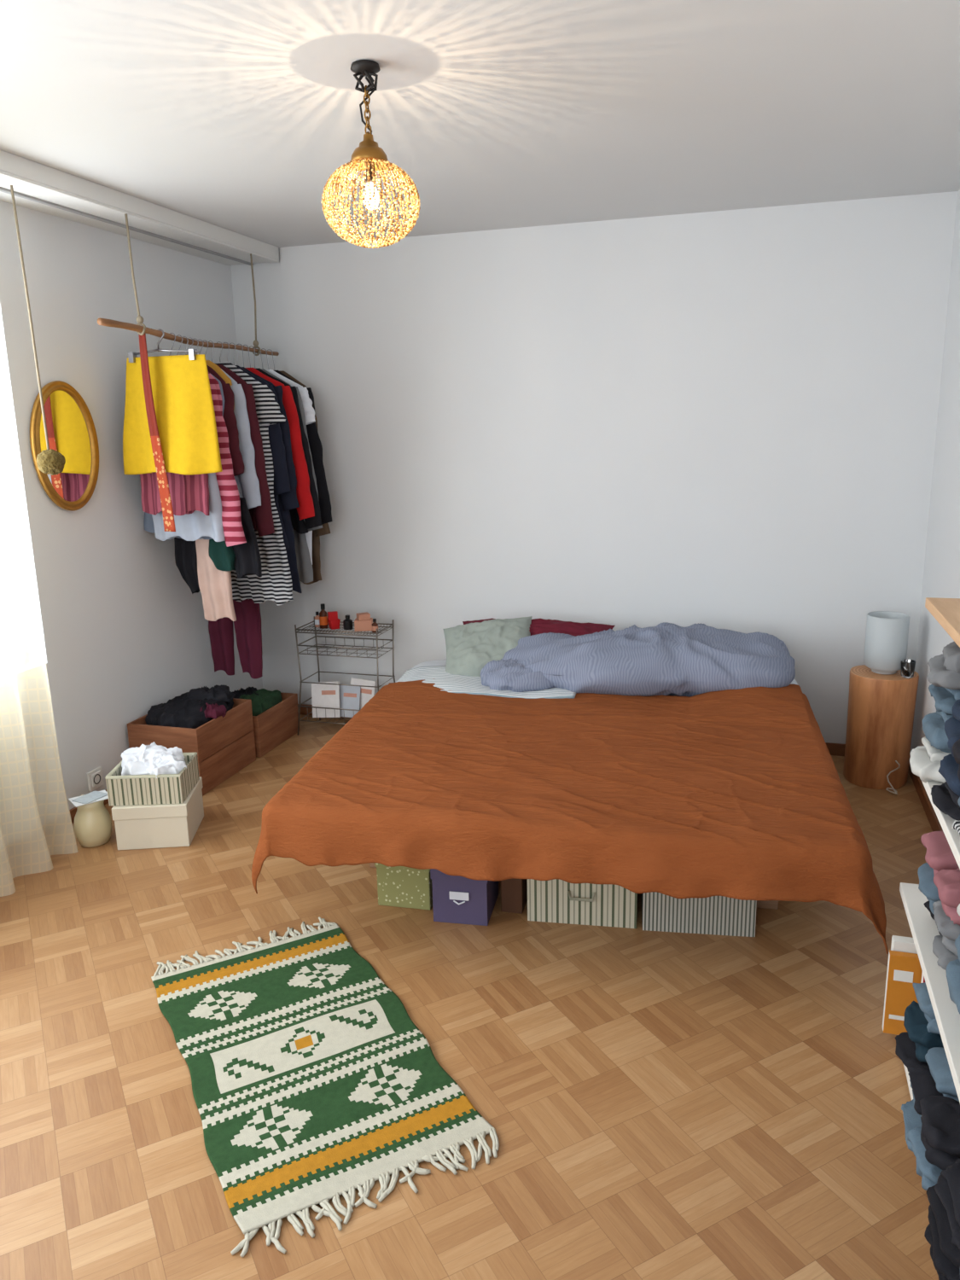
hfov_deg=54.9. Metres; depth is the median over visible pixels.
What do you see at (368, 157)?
pendant lamp
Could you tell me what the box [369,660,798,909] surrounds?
bed
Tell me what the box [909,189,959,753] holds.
wall
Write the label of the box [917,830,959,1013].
folded clothes
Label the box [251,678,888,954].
bedspread
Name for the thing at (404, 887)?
storage box
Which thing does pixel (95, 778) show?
wall socket
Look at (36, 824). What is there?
sheer curtain
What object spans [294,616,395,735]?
wire shelf
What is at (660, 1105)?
floor
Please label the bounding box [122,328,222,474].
skirt
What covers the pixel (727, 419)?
wall
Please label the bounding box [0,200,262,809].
wall
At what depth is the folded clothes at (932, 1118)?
1.81 m
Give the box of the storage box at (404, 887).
[374,862,432,910]
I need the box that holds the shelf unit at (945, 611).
[899,597,959,1102]
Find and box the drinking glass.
[900,659,915,678]
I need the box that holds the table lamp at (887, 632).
[863,610,909,674]
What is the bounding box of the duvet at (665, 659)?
[479,622,795,697]
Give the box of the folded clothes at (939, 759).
[909,641,959,836]
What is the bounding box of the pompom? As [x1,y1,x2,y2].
[10,185,65,475]
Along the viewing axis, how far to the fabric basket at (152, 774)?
3.61 m
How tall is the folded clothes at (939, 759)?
0.346 m
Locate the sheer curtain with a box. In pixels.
[0,397,78,896]
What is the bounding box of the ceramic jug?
[73,794,111,847]
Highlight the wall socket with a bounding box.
[86,766,104,791]
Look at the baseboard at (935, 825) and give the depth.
3.82 m
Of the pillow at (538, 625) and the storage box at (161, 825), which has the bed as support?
the pillow at (538, 625)
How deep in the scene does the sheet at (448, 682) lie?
4.05 m
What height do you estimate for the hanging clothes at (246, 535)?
1.632 m
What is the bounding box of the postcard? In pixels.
[68,789,108,807]
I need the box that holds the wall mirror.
[29,380,98,511]
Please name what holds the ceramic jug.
on the floor
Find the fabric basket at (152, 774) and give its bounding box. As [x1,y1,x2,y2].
[104,741,199,805]
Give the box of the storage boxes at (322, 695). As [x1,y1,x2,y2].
[311,677,376,717]
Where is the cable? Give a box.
[885,760,900,794]
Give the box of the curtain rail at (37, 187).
[0,150,279,265]
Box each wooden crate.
[127,684,255,795]
[231,686,300,757]
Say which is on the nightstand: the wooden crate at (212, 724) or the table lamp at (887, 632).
the table lamp at (887, 632)
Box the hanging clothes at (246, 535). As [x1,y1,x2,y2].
[138,332,332,678]
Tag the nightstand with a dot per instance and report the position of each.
(881, 711)
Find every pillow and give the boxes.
[442,616,532,676]
[462,618,614,636]
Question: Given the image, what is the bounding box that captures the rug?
[151,916,499,1257]
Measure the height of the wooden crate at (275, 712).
0.280 m
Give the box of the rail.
[97,213,279,355]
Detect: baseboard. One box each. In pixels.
[69,789,108,823]
[300,704,845,756]
[907,753,942,831]
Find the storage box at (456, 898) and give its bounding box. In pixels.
[430,868,498,925]
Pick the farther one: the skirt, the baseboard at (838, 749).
the baseboard at (838, 749)
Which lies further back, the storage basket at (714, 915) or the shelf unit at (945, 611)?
the storage basket at (714, 915)
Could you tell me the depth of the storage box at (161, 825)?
3.62 m
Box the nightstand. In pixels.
[843,664,919,789]
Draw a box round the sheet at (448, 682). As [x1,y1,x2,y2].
[395,665,575,698]
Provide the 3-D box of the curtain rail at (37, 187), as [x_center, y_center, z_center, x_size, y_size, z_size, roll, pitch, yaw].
[-2.011,-1.321,2.049,0.300,0.077,5.840,3,14,17]
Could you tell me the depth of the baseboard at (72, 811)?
3.89 m
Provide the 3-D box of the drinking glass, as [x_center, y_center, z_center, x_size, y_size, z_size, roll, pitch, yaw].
[1.838,0.124,3.972,0.060,0.070,0.060,3,14,17]
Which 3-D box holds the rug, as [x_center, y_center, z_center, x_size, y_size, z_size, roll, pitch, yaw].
[-0.479,1.072,2.452,0.628,0.017,1.214,-8,15,-27]
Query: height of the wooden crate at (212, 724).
0.407 m
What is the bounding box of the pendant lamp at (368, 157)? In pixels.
[321,59,420,248]
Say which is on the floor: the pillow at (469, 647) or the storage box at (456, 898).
the storage box at (456, 898)
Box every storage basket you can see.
[527,878,637,928]
[641,892,756,936]
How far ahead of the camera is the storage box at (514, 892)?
3.09 m
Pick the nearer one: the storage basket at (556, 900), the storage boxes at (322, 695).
the storage basket at (556, 900)
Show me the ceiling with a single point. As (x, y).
(237, 116)
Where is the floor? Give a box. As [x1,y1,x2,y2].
[0,714,938,1279]
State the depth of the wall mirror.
3.73 m
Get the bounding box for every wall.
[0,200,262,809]
[230,191,957,744]
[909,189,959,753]
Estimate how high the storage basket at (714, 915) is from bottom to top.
0.192 m
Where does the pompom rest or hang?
hanging from the curtain rail at (37, 187)
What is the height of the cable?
0.155 m
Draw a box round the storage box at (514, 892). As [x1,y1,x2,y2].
[500,878,527,913]
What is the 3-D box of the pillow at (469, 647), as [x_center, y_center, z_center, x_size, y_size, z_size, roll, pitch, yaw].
[0.040,0.051,4.353,0.464,0.266,0.346,0,13,4]
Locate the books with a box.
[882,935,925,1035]
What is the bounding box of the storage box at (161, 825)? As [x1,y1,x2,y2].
[111,776,203,849]
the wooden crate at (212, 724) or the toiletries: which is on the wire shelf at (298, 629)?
the toiletries
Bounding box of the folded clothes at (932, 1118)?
[895,982,959,1279]
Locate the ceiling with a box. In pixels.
[0,0,959,248]
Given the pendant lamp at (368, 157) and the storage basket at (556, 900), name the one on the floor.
the storage basket at (556, 900)
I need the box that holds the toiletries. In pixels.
[314,603,378,632]

